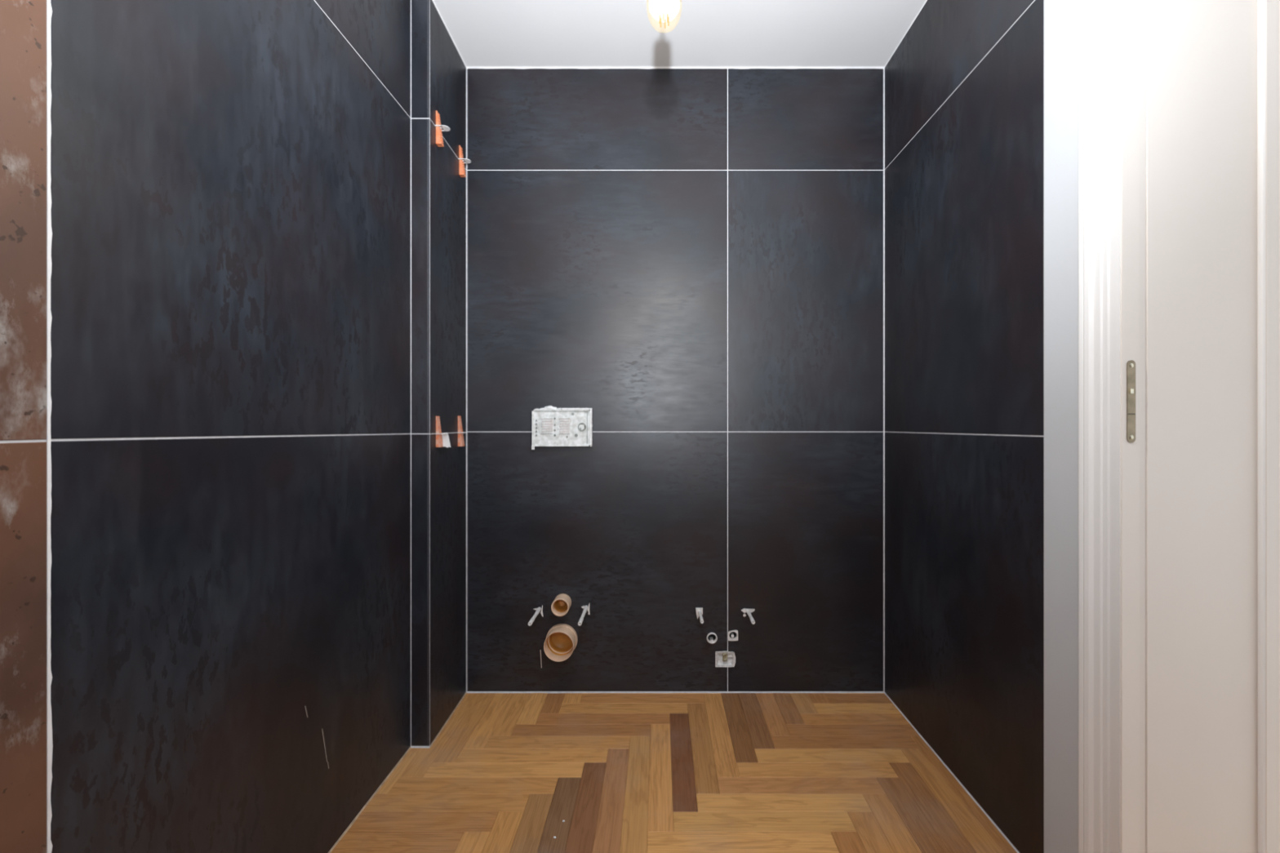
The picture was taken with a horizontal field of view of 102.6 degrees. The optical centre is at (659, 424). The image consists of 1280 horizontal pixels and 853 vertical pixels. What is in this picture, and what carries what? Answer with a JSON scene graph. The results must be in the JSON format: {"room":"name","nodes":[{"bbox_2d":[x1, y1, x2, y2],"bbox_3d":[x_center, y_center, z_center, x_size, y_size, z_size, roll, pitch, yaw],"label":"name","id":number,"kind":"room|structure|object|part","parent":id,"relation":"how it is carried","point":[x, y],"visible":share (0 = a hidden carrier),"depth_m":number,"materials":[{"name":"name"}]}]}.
{"room":"building under construction","nodes":[
{"label":"building under construction","id":0,"kind":"room"},
{"bbox_2d":[0,0,466,852],"bbox_3d":[-0.828,-0.194,-0.489,0.191,2.548,5.223,0,0,0],"label":"wall","id":1,"kind":"structure","parent":0,"point":[258,277],"depth_m":0.94,"materials":[{"name":"black tile"}]},
{"bbox_2d":[45,0,53,852],"bbox_3d":[-0.794,-0.169,0.666,0.002,2.398,0.006,0,0,0],"label":"trim","id":2,"kind":"structure","parent":1,"relation":"attached to","point":[49,11],"depth_m":0.67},
{"bbox_2d":[328,746,411,852],"bbox_3d":[-0.792,1.029,1.147,0.007,0.006,0.965,0,0,0],"label":"trim","id":3,"kind":"structure","parent":1,"relation":"attached to","point":[410,748],"depth_m":1.39,"materials":[{"name":"grey"}]},
{"bbox_2d":[410,746,430,748],"bbox_3d":[-0.762,1.029,1.629,0.061,0.006,0.006,0,0,0],"label":"trim","id":4,"kind":"structure","parent":1,"relation":"attached to","point":[421,747],"depth_m":1.63,"materials":[{"name":"white tile"}]},
{"bbox_2d":[435,110,449,146],"bbox_3d":[-0.713,-0.972,1.685,0.042,0.108,0.033,0,0,-2],"label":"wedge","id":5,"kind":"object","parent":1,"relation":"attached to","point":[439,140],"visible":1,"depth_m":1.68,"materials":[{"name":"orange plastic"}]},
{"bbox_3d":[-0.724,-0.972,1.677,0.018,0.108,0.006,0,0,-2],"label":"rail","id":6,"kind":"part","parent":5,"relation":"part of","materials":[{"name":"orange plastic"}]},
{"bbox_3d":[-0.724,-0.972,1.691,0.018,0.108,0.006,0,0,-2],"label":"rail","id":7,"kind":"part","parent":5,"relation":"part of","materials":[{"name":"orange plastic"}]},
{"bbox_2d":[435,416,450,448],"bbox_3d":[-0.713,0.026,1.685,0.041,0.105,0.033,0,0,-2],"label":"wedge","id":8,"kind":"object","parent":1,"relation":"attached to","point":[440,440],"visible":1,"depth_m":1.69,"materials":[{"name":"orange plastic"}]},
{"bbox_3d":[-0.725,0.025,1.677,0.016,0.102,0.006,0,0,-2],"label":"rail","id":9,"kind":"part","parent":8,"relation":"part of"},
{"bbox_3d":[-0.725,0.025,1.691,0.016,0.102,0.006,0,0,-2],"label":"rail","id":10,"kind":"part","parent":8,"relation":"part of","materials":[{"name":"orange plastic"}]},
{"bbox_2d":[429,692,466,747],"bbox_3d":[-0.736,1.029,1.796,0.006,0.006,0.333,0,0,-2],"label":"trim","id":11,"kind":"structure","parent":1,"relation":"attached to","point":[442,729],"depth_m":1.77,"materials":[{"name":"grey"}]},
{"bbox_2d":[431,0,466,66],"bbox_3d":[-0.735,-1.366,1.796,0.007,0.007,0.333,0,0,-2],"label":"trim","id":12,"kind":"structure","parent":1,"relation":"attached to","point":[432,0],"depth_m":1.78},
{"bbox_2d":[457,415,464,446],"bbox_3d":[-0.724,0.026,1.880,0.030,0.112,0.033,0,0,-2],"label":"wedge","id":13,"kind":"object","parent":1,"relation":"attached to","point":[460,436],"visible":1,"depth_m":1.87,"materials":[{"name":"orange plastic"}]},
{"bbox_3d":[-0.730,0.026,1.887,0.018,0.112,0.006,0,0,-2],"label":"rail","id":14,"kind":"part","parent":13,"relation":"part of","materials":[{"name":"orange plastic"}]},
{"bbox_2d":[457,145,471,177],"bbox_3d":[-0.719,-0.972,1.894,0.040,0.108,0.033,0,0,-2],"label":"wedge","id":15,"kind":"object","parent":1,"relation":"attached to","point":[461,164],"visible":1,"depth_m":1.88,"materials":[{"name":"orange plastic"}]},
{"bbox_3d":[-0.729,-0.972,1.887,0.018,0.108,0.006,0,0,-2],"label":"rail","id":16,"kind":"part","parent":15,"relation":"part of","materials":[{"name":"orange plastic"}]},
{"bbox_3d":[-0.730,-0.972,1.900,0.018,0.108,0.006,0,0,-2],"label":"rail","id":17,"kind":"part","parent":15,"relation":"part of","materials":[{"name":"orange plastic"}]},
{"bbox_2d":[466,68,466,692],"bbox_3d":[-0.741,-0.169,1.963,0.004,2.398,0.004,0,0,0],"label":"trim","id":18,"kind":"structure","parent":1,"relation":"attached to","point":[466,68],"depth_m":1.96,"materials":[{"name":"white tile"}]},
{"bbox_2d":[330,693,1017,852],"bbox_3d":[0.890,1.060,-0.509,3.620,0.060,5.183,0,0,0],"label":"floor","id":19,"kind":"structure","parent":0,"point":[624,772],"depth_m":1.48,"materials":[{"name":"brown wood"}]},
{"bbox_2d":[466,68,884,692],"bbox_3d":[0.000,-0.194,2.043,2.000,2.548,0.160,0,0,0],"label":"wall","id":20,"kind":"structure","parent":0,"point":[692,260],"depth_m":1.96,"materials":[{"name":"black tile"}]},
{"bbox_2d":[528,605,543,626],"bbox_3d":[-0.465,0.715,1.891,0.039,0.044,0.156,0,0,0],"label":"stud","id":21,"kind":"object","parent":20,"relation":"attached to","point":[538,610],"visible":1,"depth_m":1.90,"materials":[{"name":"white metal"}]},
{"bbox_2d":[543,623,577,662],"bbox_3d":[-0.375,0.826,1.980,0.120,0.120,0.166,0,0,0],"label":"drain pipe","id":22,"kind":"object","parent":20,"relation":"attached to","point":[561,641],"visible":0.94,"depth_m":1.95,"materials":[{"name":"beige plastic"}]},
{"bbox_2d":[551,593,571,616],"bbox_3d":[-0.372,0.684,1.984,0.067,0.067,0.156,0,0,0],"label":"pipe","id":23,"kind":"object","parent":20,"relation":"attached to","point":[560,606],"visible":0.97,"depth_m":1.94,"materials":[{"name":"beige plastic"}]},
{"bbox_2d":[531,405,592,449],"bbox_3d":[-0.370,0.013,1.951,0.228,0.167,0.036,0,0,0],"label":"box","id":24,"kind":"object","parent":20,"relation":"attached to","point":[552,426],"visible":1,"depth_m":1.94,"materials":[{"name":"plastic"}]},
{"bbox_3d":[-0.426,0.007,1.938,0.046,0.058,0.007,0,0,0],"label":"rib panel","id":25,"kind":"part","parent":24,"relation":"part of","materials":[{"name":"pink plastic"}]},
{"bbox_3d":[-0.360,0.009,1.939,0.042,0.066,0.007,0,0,0],"label":"rib panel","id":26,"kind":"part","parent":24,"relation":"part of","materials":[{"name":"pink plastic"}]},
{"bbox_2d":[577,604,590,626],"bbox_3d":[-0.284,0.706,1.883,0.033,0.045,0.172,0,0,0],"label":"stud","id":27,"kind":"object","parent":20,"relation":"attached to","point":[585,608],"visible":1,"depth_m":1.89,"materials":[{"name":"white metal"}]},
{"bbox_2d":[466,66,884,69],"bbox_3d":[0.059,-1.364,1.960,1.601,0.010,0.010,0,0,0],"label":"trim","id":28,"kind":"structure","parent":20,"relation":"attached to","point":[467,67],"depth_m":1.96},
{"bbox_2d":[466,691,884,693],"bbox_3d":[0.059,1.028,1.961,1.601,0.008,0.008,0,0,0],"label":"trim","id":29,"kind":"structure","parent":20,"relation":"attached to","point":[548,692],"depth_m":1.96,"materials":[{"name":"white tile"}]},
{"bbox_2d":[695,607,703,623],"bbox_3d":[0.150,0.724,1.911,0.027,0.042,0.116,0,0,0],"label":"stud","id":30,"kind":"object","parent":20,"relation":"attached to","point":[699,610],"visible":1,"depth_m":1.95,"materials":[{"name":"white metal"}]},
{"bbox_2d":[706,632,717,644],"bbox_3d":[0.199,0.819,1.974,0.042,0.042,0.040,0,0,0],"label":"outlet","id":31,"kind":"object","parent":20,"relation":"attached to","point":[712,637],"visible":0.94,"depth_m":1.96,"materials":[{"name":"white plastic"}]},
{"bbox_2d":[707,634,715,640],"bbox_3d":[0.199,0.819,1.981,0.030,0.030,0.025,0,0,0],"label":"socket","id":32,"kind":"object","parent":31,"relation":"attached to","point":[710,637],"depth_m":1.97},
{"bbox_2d":[715,650,735,667],"bbox_3d":[0.251,0.900,1.965,0.078,0.060,0.019,0,0,0],"label":"drain opening","id":33,"kind":"object","parent":20,"relation":"attached to","point":[722,659],"visible":1,"depth_m":1.96,"materials":[{"name":"white plastic"}]},
{"bbox_2d":[728,630,737,640],"bbox_3d":[0.280,0.810,1.976,0.039,0.040,0.036,0,0,0],"label":"outlet","id":34,"kind":"object","parent":20,"relation":"attached to","point":[732,635],"visible":0.93,"depth_m":1.96,"materials":[{"name":"white plastic"}]},
{"bbox_2d":[728,631,736,638],"bbox_3d":[0.280,0.810,1.982,0.029,0.029,0.023,0,0,0],"label":"socket","id":35,"kind":"object","parent":34,"relation":"attached to","point":[731,634],"depth_m":1.97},
{"bbox_2d":[741,608,755,624],"bbox_3d":[0.336,0.721,1.905,0.052,0.030,0.126,0,0,0],"label":"stud","id":36,"kind":"object","parent":20,"relation":"attached to","point":[748,611],"visible":1,"depth_m":1.94,"materials":[{"name":"white metal"}]},
{"bbox_2d":[433,0,925,66],"bbox_3d":[0.250,-1.407,-0.489,2.400,0.080,5.223,0,0,0],"label":"ceiling","id":37,"kind":"structure","parent":0,"point":[485,33],"depth_m":1.79,"materials":[{"name":"paint"}]},
{"bbox_2d":[659,9,669,28],"bbox_3d":[0.007,-1.012,0.850,0.092,0.710,0.092,0,0,0],"label":"hanging bulb","id":38,"kind":"object","parent":37,"relation":"hanging from","point":[668,15],"visible":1,"depth_m":0.85,"materials":[{"name":"yellow glass"}]},
{"bbox_2d":[884,0,1078,852],"bbox_3d":[1.000,-0.194,-0.489,0.280,2.548,5.223,0,0,0],"label":"wall","id":39,"kind":"structure","parent":0,"point":[981,96],"depth_m":1.33,"materials":[{"name":"black tile"}]},
{"bbox_2d":[884,67,884,692],"bbox_3d":[0.860,-0.169,1.963,0.004,2.398,0.004,0,0,0],"label":"trim","id":40,"kind":"structure","parent":39,"relation":"attached to","point":[884,68],"depth_m":1.96,"materials":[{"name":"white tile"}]},
{"bbox_2d":[884,0,927,66],"bbox_3d":[0.859,-1.367,1.555,0.006,0.006,0.815,0,0,0],"label":"trim","id":41,"kind":"structure","parent":39,"relation":"attached to","point":[926,0],"depth_m":1.78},
{"bbox_2d":[884,692,1018,852],"bbox_3d":[0.859,1.029,1.555,0.006,0.006,0.815,0,0,0],"label":"trim","id":42,"kind":"structure","parent":39,"relation":"attached to","point":[920,735],"depth_m":1.47,"materials":[{"name":"white tile"}]},
{"bbox_2d":[1078,0,1279,852],"bbox_3d":[1.003,-0.033,0.490,0.324,2.125,1.082,0,0,0],"label":"door","id":43,"kind":"structure","parent":39,"relation":"in","point":[1179,100],"depth_m":0.94,"materials":[{"name":"paint"}]},
{"bbox_3d":[0.850,-0.033,0.999,0.020,2.125,0.064,0,0,0],"label":"casing","id":44,"kind":"part","parent":43,"relation":"part of","materials":[{"name":"paint"}]},
{"bbox_3d":[0.865,-0.042,0.940,0.015,0.151,0.003,0,0,0],"label":"strike plate","id":45,"kind":"part","parent":43,"relation":"part of","materials":[{"name":"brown metal"}]}
]}

